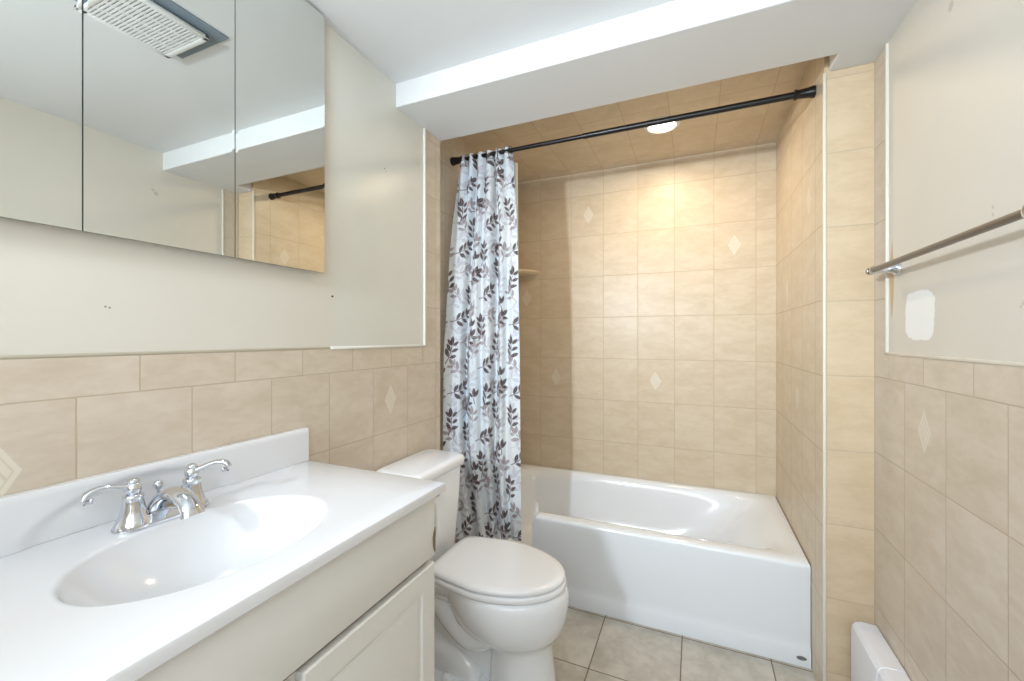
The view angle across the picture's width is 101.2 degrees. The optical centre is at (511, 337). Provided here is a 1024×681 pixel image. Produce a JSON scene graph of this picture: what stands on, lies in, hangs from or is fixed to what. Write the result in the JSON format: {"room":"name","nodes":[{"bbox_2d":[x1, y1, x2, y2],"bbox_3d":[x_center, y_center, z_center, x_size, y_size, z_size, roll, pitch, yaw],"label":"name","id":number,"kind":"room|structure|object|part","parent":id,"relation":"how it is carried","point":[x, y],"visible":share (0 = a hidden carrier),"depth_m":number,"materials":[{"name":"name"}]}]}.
{"room":"bathroom","nodes":[
{"label":"bathroom","id":0,"kind":"room"},
{"bbox_2d":[0,24,477,542],"bbox_3d":[-0.677,0.042,1.314,0.150,2.420,3.770,0,0,24],"label":"wall","id":1,"kind":"structure","parent":0,"point":[63,290],"depth_m":1.11,"materials":[{"name":"paint"}]},
{"bbox_2d":[0,427,308,557],"bbox_3d":[-0.778,0.315,0.864,0.020,0.096,0.840,0,0,23],"label":"backsplash","id":2,"kind":"structure","parent":1,"relation":"attached to","point":[33,517],"depth_m":0.83,"materials":[{"name":"stone"}]},
{"bbox_2d":[0,0,324,272],"bbox_3d":[-0.757,-0.594,0.916,0.028,0.789,0.838,0,0,24],"label":"medicine cabinet","id":3,"kind":"object","parent":1,"relation":"attached to","point":[195,125],"visible":1,"depth_m":0.91,"materials":[{"name":"silver metal"}]},
{"bbox_3d":[-0.858,-0.594,0.655,0.006,0.789,0.279,0,0,23],"label":"mirror door","id":4,"kind":"part","parent":3,"relation":"part of","materials":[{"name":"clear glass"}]},
{"bbox_3d":[-0.746,-0.594,0.914,0.006,0.789,0.281,0,0,23],"label":"mirror door","id":5,"kind":"part","parent":3,"relation":"part of","materials":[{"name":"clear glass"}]},
{"bbox_3d":[-0.634,-0.594,1.171,0.006,0.789,0.274,0,0,23],"label":"mirror door","id":6,"kind":"part","parent":3,"relation":"part of","materials":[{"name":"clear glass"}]},
{"bbox_2d":[0,347,330,359],"bbox_3d":[-0.973,0.034,0.453,0.007,0.008,1.955,0,0,24],"label":"trim","id":7,"kind":"structure","parent":1,"relation":"attached to","point":[37,356],"depth_m":0.88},
{"bbox_2d":[331,344,424,349],"bbox_3d":[-0.478,0.034,1.584,0.011,0.010,0.514,0,0,24],"label":"trim","id":8,"kind":"structure","parent":1,"relation":"attached to","point":[417,345],"depth_m":1.53,"materials":[{"name":"white plastic"}]},
{"bbox_2d":[423,128,425,346],"bbox_3d":[-0.378,-0.432,1.816,0.011,0.942,0.010,0,0,24],"label":"trim","id":9,"kind":"structure","parent":1,"relation":"attached to","point":[424,129],"depth_m":1.81,"materials":[{"name":"white plastic"}]},
{"bbox_2d":[306,0,674,83],"bbox_3d":[-0.149,-1.081,0.310,1.920,0.173,2.350,0,0,24],"label":"ceiling","id":10,"kind":"structure","parent":0,"point":[405,40],"depth_m":1.34,"materials":[{"name":"white paint"}]},
{"bbox_2d":[460,60,809,182],"bbox_3d":[0.530,-1.116,2.179,1.675,0.104,1.220,0,0,24],"label":"ceiling","id":11,"kind":"structure","parent":0,"point":[763,124],"depth_m":2.15,"materials":[{"name":"tile"}]},
{"bbox_2d":[644,116,680,133],"bbox_3d":[0.751,-1.060,2.105,0.172,0.008,0.172,0,0,24],"label":"recessed light","id":12,"kind":"object","parent":11,"relation":"in","point":[663,128],"visible":0.64,"depth_m":2.13,"materials":[{"name":"white plastic"}]},
{"bbox_2d":[518,142,775,496],"bbox_3d":[0.756,0.042,2.665,1.551,2.420,0.140,0,0,24],"label":"wall","id":13,"kind":"structure","parent":0,"point":[647,321],"depth_m":2.54,"materials":[{"name":"tile"}]},
{"bbox_2d":[519,269,539,276],"bbox_3d":[0.065,-0.433,2.787,0.185,0.026,0.185,0,0,24],"label":"corner shelf","id":14,"kind":"object","parent":13,"relation":"attached to","point":[522,272],"visible":0.56,"depth_m":2.77,"materials":[{"name":"beige ceramic"}]},
{"bbox_2d":[396,0,915,140],"bbox_3d":[0.374,-1.036,1.513,1.920,0.265,0.411,0,0,24],"label":"ceiling beam","id":15,"kind":"structure","parent":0,"point":[677,44],"depth_m":1.37,"materials":[{"name":"white paint"}]},
{"bbox_2d":[552,606,815,680],"bbox_3d":[0.126,1.282,0.916,2.000,0.060,3.920,0,0,24],"label":"floor","id":16,"kind":"structure","parent":0,"point":[590,646],"depth_m":1.64,"materials":[{"name":"tile"}]},
{"bbox_2d":[136,497,438,680],"bbox_3d":[-0.552,0.819,0.772,0.507,0.866,0.826,0,0,24],"label":"vanity cabinet","id":17,"kind":"object","parent":16,"relation":"on","point":[366,614],"visible":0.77,"depth_m":0.78,"materials":[{"name":"beige laminate"}]},
{"bbox_2d":[0,427,445,680],"bbox_3d":[-0.560,0.387,0.770,0.494,0.240,0.842,0,0,24],"label":"countertop","id":18,"kind":"structure","parent":17,"relation":"on","point":[80,600],"depth_m":0.75,"materials":[{"name":"stone"}]},
{"bbox_2d":[78,459,231,534],"bbox_3d":[-0.672,0.314,0.829,0.136,0.098,0.228,0,0,24],"label":"faucet","id":19,"kind":"object","parent":18,"relation":"on","point":[188,499],"visible":1,"depth_m":0.81,"materials":[{"name":"silver metal"}]},
{"bbox_3d":[-0.745,0.285,0.782,0.027,0.033,0.087,0,0,43],"label":"lever","id":20,"kind":"part","parent":19,"relation":"part of","materials":[{"name":"silver metal"}]},
{"bbox_3d":[-0.724,0.329,0.804,0.058,0.061,0.058,0,0,23],"label":"handle","id":21,"kind":"part","parent":19,"relation":"part of","materials":[{"name":"silver metal"}]},
{"bbox_3d":[-0.723,0.321,0.860,0.017,0.060,0.017,0,0,23],"label":"lift rod","id":22,"kind":"part","parent":19,"relation":"part of","materials":[{"name":"silver metal"}]},
{"bbox_3d":[-0.664,0.326,0.834,0.125,0.060,0.062,0,0,23],"label":"spout","id":23,"kind":"part","parent":19,"relation":"part of","materials":[{"name":"silver metal"}]},
{"bbox_3d":[-0.684,0.329,0.898,0.058,0.061,0.058,0,0,23],"label":"handle","id":24,"kind":"part","parent":19,"relation":"part of","materials":[{"name":"silver metal"}]},
{"bbox_3d":[-0.656,0.282,0.909,0.087,0.034,0.027,0,0,-21],"label":"lever","id":25,"kind":"part","parent":19,"relation":"part of","materials":[{"name":"silver metal"}]},
{"bbox_3d":[-0.378,0.776,0.689,0.018,0.772,0.812,0,0,23],"label":"frame","id":26,"kind":"part","parent":17,"relation":"part of","materials":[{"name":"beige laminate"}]},
{"bbox_3d":[-0.371,0.547,0.696,0.020,0.014,0.770,0,0,23],"label":"shadow rail","id":27,"kind":"part","parent":17,"relation":"part of","materials":[{"name":"beige wood"}]},
{"bbox_3d":[-0.276,0.848,0.874,0.019,0.584,0.383,0,0,23],"label":"door","id":28,"kind":"part","parent":17,"relation":"part of","materials":[{"name":"beige laminate"}]},
{"bbox_2d":[376,449,568,680],"bbox_3d":[-0.125,0.863,1.533,0.669,0.778,0.370,0,0,24],"label":"toilet","id":29,"kind":"object","parent":16,"relation":"on","point":[501,605],"visible":0.8,"depth_m":1.43,"materials":[{"name":"white ceramic"}]},
{"bbox_3d":[-0.343,0.495,1.617,0.201,0.042,0.351,0,0,23],"label":"tank lid","id":30,"kind":"part","parent":29,"relation":"part of","materials":[{"name":"white ceramic"}]},
{"bbox_3d":[-0.345,0.679,1.618,0.177,0.330,0.329,0,0,23],"label":"tank","id":31,"kind":"part","parent":29,"relation":"part of","materials":[{"name":"white ceramic"}]},
{"bbox_3d":[-0.036,0.810,1.501,0.457,0.022,0.344,0,0,23],"label":"lid","id":32,"kind":"part","parent":29,"relation":"part of","materials":[{"name":"white plastic"}]},
{"bbox_3d":[-0.034,0.835,1.500,0.461,0.021,0.348,0,0,23],"label":"seat","id":33,"kind":"part","parent":29,"relation":"part of","materials":[{"name":"white plastic"}]},
{"bbox_2d":[458,464,810,668],"bbox_3d":[0.573,1.057,2.247,1.546,0.390,0.768,0,0,24],"label":"bathtub","id":34,"kind":"object","parent":16,"relation":"on","point":[727,568],"visible":0.71,"depth_m":1.88,"materials":[{"name":"white ceramic"}]},
{"bbox_2d":[776,56,873,680],"bbox_3d":[1.416,0.042,1.871,0.295,2.420,1.078,0,0,24],"label":"wall","id":35,"kind":"structure","parent":0,"point":[850,91],"depth_m":1.43,"materials":[{"name":"tile"}]},
{"bbox_2d":[450,85,815,165],"bbox_3d":[0.403,-0.905,1.855,1.549,0.043,0.043,0,0,24],"label":"shower rod","id":36,"kind":"object","parent":35,"relation":"attached to","point":[809,92],"visible":0.9,"depth_m":1.74,"materials":[{"name":"black metal"}]},
{"bbox_2d":[443,147,520,540],"bbox_3d":[-0.138,0.022,2.030,0.358,1.889,0.189,0,0,24],"label":"shower curtain","id":37,"kind":"object","parent":36,"relation":"hanging from","point":[481,377],"visible":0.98,"depth_m":2.04,"materials":[{"name":"fabric"}]},
{"bbox_2d":[465,146,518,290],"bbox_3d":[-0.097,-0.049,2.111,0.262,1.763,0.111,0,0,24],"label":"curtain liner","id":38,"kind":"object","parent":36,"relation":"hanging from","point":[515,164],"visible":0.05,"depth_m":2.10,"materials":[{"name":"white plastic"}]},
{"bbox_2d":[823,73,826,680],"bbox_3d":[1.067,0.174,1.437,0.010,2.155,0.011,0,0,24],"label":"trim","id":39,"kind":"structure","parent":35,"relation":"attached to","point":[824,74],"depth_m":1.43,"materials":[{"name":"white plastic"}]},
{"bbox_2d":[874,0,1023,680],"bbox_3d":[0.731,0.042,0.125,0.160,2.420,2.712,0,0,24],"label":"wall","id":40,"kind":"structure","parent":0,"point":[949,435],"depth_m":0.98,"materials":[{"name":"paint"}]},
{"bbox_2d":[851,622,910,680],"bbox_3d":[0.815,1.082,0.612,0.070,0.316,1.652,0,0,24],"label":"baseboard heater","id":41,"kind":"object","parent":40,"relation":"attached to","point":[872,658],"visible":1,"depth_m":1.26,"materials":[{"name":"white metal"}]},
{"bbox_2d":[885,43,888,352],"bbox_3d":[1.153,-0.425,1.292,0.011,0.956,0.010,0,0,24],"label":"trim","id":42,"kind":"structure","parent":40,"relation":"attached to","point":[886,44],"depth_m":1.29,"materials":[{"name":"white plastic"}]},
{"bbox_2d":[866,205,1023,275],"bbox_3d":[0.966,-0.200,0.945,0.070,0.041,0.707,0,0,24],"label":"towel bar","id":43,"kind":"object","parent":40,"relation":"attached to","point":[894,266],"visible":1,"depth_m":0.87,"materials":[{"name":"grey metal"}]},
{"bbox_3d":[1.093,-0.200,1.237,0.070,0.041,0.041,0,0,23],"label":"post","id":44,"kind":"part","parent":43,"relation":"part of","materials":[{"name":"silver metal"}]},
{"bbox_3d":[0.838,-0.200,0.652,0.070,0.041,0.041,0,0,23],"label":"post","id":45,"kind":"part","parent":43,"relation":"part of","materials":[{"name":"silver metal"}]},
{"bbox_2d":[885,352,1023,366],"bbox_3d":[0.637,0.049,0.105,0.011,0.008,2.600,0,0,24],"label":"trim","id":46,"kind":"structure","parent":40,"relation":"attached to","point":[994,362],"depth_m":0.92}
]}

